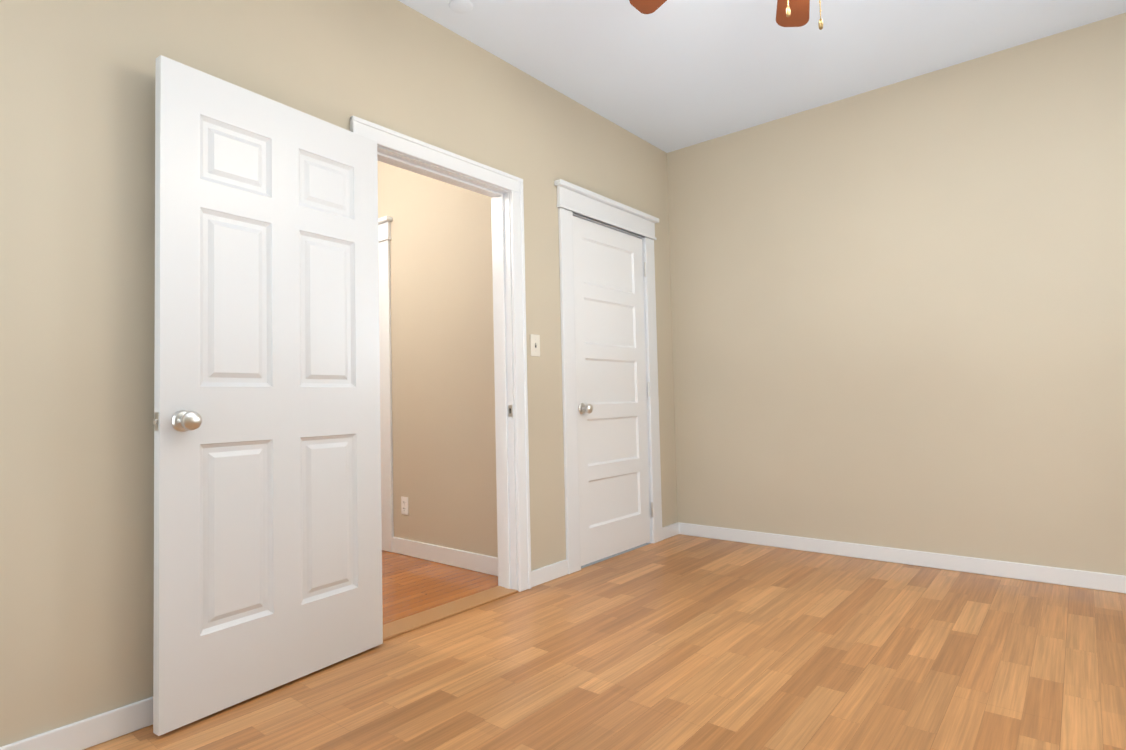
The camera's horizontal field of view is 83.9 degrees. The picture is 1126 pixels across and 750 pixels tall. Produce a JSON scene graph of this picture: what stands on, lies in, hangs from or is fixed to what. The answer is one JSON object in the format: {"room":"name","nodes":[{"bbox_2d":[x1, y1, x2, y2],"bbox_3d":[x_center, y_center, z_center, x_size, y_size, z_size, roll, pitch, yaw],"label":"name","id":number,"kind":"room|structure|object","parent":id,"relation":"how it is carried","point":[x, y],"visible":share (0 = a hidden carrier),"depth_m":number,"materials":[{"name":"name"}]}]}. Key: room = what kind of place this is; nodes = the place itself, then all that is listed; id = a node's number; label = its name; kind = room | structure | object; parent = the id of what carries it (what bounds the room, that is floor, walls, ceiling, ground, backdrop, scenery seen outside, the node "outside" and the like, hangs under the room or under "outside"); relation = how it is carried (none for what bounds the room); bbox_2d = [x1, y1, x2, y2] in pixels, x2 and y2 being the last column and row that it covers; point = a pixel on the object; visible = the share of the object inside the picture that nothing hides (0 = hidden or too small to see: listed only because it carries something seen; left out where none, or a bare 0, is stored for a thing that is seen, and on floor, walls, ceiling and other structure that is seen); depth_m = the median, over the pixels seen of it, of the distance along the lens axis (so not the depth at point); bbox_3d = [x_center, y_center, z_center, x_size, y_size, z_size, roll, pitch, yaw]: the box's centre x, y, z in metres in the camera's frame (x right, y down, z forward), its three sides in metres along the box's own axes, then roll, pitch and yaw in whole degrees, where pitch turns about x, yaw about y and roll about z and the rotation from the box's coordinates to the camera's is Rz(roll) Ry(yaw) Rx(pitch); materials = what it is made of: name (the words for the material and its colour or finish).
{"room":"empty bedroom","nodes":[
{"label":"empty bedroom","id":0,"kind":"room"},
{"bbox_2d":[0,0,677,746],"bbox_3d":[-0.745,-0.280,2.743,0.120,2.740,4.900,-3,-3,39],"label":"wall","id":1,"kind":"structure","parent":0,"point":[76,312],"depth_m":1.91,"materials":[{"name":"beige paint"}]},
{"bbox_2d":[0,696,152,749],"bbox_3d":[-1.471,1.024,1.667,0.015,0.082,2.060,-3,-3,39],"label":"baseboard","id":2,"kind":"structure","parent":1,"relation":"attached to","point":[104,726],"depth_m":1.80,"materials":[{"name":"white wood"}]},
{"bbox_2d":[153,55,382,735],"bbox_3d":[-0.988,0.048,2.209,0.175,2.030,0.822,-3,-3,34],"label":"entry door","id":3,"kind":"structure","parent":1,"relation":"in","point":[267,514],"depth_m":2.12,"materials":[{"name":"white wood"}]},
{"bbox_2d":[350,116,531,591],"bbox_3d":[-0.571,0.027,2.933,0.172,2.135,1.005,-3,-3,39],"label":"door frame","id":4,"kind":"structure","parent":1,"relation":"attached to","point":[503,190],"depth_m":3.23,"materials":[{"name":"white wood"}]},
{"bbox_2d":[530,334,539,356],"bbox_3d":[-0.145,-0.159,3.354,0.016,0.118,0.072,-3,-3,39],"label":"light switch","id":5,"kind":"object","parent":1,"relation":"attached to","point":[535,344],"visible":1,"depth_m":3.35,"materials":[{"name":"white plastic"}]},
{"bbox_2d":[531,559,567,586],"bbox_3d":[-0.076,1.060,3.355,0.015,0.082,0.310,-3,-3,39],"label":"baseboard","id":6,"kind":"structure","parent":1,"relation":"attached to","point":[547,573],"depth_m":3.35,"materials":[{"name":"white wood"}]},
{"bbox_2d":[554,179,662,573],"bbox_3d":[0.268,0.014,3.949,0.220,2.205,1.070,-3,-3,39],"label":"door frame","id":7,"kind":"structure","parent":1,"relation":"attached to","point":[581,202],"depth_m":3.67,"materials":[{"name":"white wood"}]},
{"bbox_2d":[573,216,650,565],"bbox_3d":[0.299,0.087,3.922,0.175,2.030,0.774,-3,-3,39],"label":"closet door","id":8,"kind":"structure","parent":1,"relation":"in","point":[614,503],"depth_m":3.90,"materials":[{"name":"white wood"}]},
{"bbox_2d":[378,161,497,557],"bbox_3d":[-1.260,-0.204,4.315,2.680,2.740,0.100,-3,-3,39],"label":"wall","id":9,"kind":"structure","parent":0,"point":[443,414],"depth_m":3.82,"materials":[{"name":"beige paint"}]},
{"bbox_2d":[378,216,393,551],"bbox_3d":[-1.485,0.076,4.495,1.070,2.205,0.200,-3,-3,39],"label":"door frame","id":10,"kind":"structure","parent":9,"relation":"attached to","point":[384,230],"depth_m":4.15,"materials":[{"name":"white wood"}]},
{"bbox_2d":[401,496,407,514],"bbox_3d":[-1.016,0.839,4.021,0.070,0.115,0.008,-3,-3,39],"label":"outlet","id":11,"kind":"object","parent":9,"relation":"attached to","point":[404,505],"visible":1,"depth_m":4.02,"materials":[{"name":"white plastic"}]},
{"bbox_2d":[392,537,497,575],"bbox_3d":[-0.671,1.080,3.727,1.135,0.100,0.015,-3,-3,39],"label":"baseboard","id":12,"kind":"structure","parent":9,"relation":"attached to","point":[481,563],"depth_m":3.72,"materials":[{"name":"white wood"}]},
{"bbox_2d":[84,534,1125,749],"bbox_3d":[-0.296,1.116,2.342,6.560,0.100,4.900,-3,-3,39],"label":"floor","id":13,"kind":"structure","parent":0,"point":[681,642],"depth_m":2.24,"materials":[{"name":"brown wood"}]},
{"bbox_2d":[383,586,517,640],"bbox_3d":[-0.545,1.088,2.889,0.142,0.010,0.835,-3,-3,39],"label":"trim","id":14,"kind":"structure","parent":13,"relation":"on","point":[418,620],"depth_m":2.87,"materials":[{"name":"brown wood"}]},
{"bbox_2d":[398,0,1125,152],"bbox_3d":[0.672,-1.773,1.604,3.880,0.112,4.900,-3,-3,39],"label":"ceiling","id":15,"kind":"structure","parent":0,"point":[667,76],"depth_m":3.19,"materials":[{"name":"paint"}]},
{"bbox_2d":[629,0,822,29],"bbox_3d":[0.683,-1.329,1.792,1.247,0.785,1.179,-3,-3,39],"label":"ceiling fan","id":16,"kind":"object","parent":15,"relation":"hanging from","point":[792,13],"visible":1,"depth_m":2.28,"materials":[{"name":"brown wood"}]},
{"bbox_2d":[667,13,1125,575],"bbox_3d":[2.226,-0.321,3.389,3.880,2.740,0.120,-3,-3,39],"label":"wall","id":17,"kind":"structure","parent":0,"point":[899,315],"depth_m":3.50,"materials":[{"name":"beige paint"}]},
{"bbox_2d":[672,522,1125,593],"bbox_3d":[2.152,1.009,3.334,3.480,0.082,0.015,-3,-3,39],"label":"baseboard","id":18,"kind":"structure","parent":17,"relation":"attached to","point":[1030,572],"depth_m":3.46,"materials":[{"name":"white wood"}]}
]}

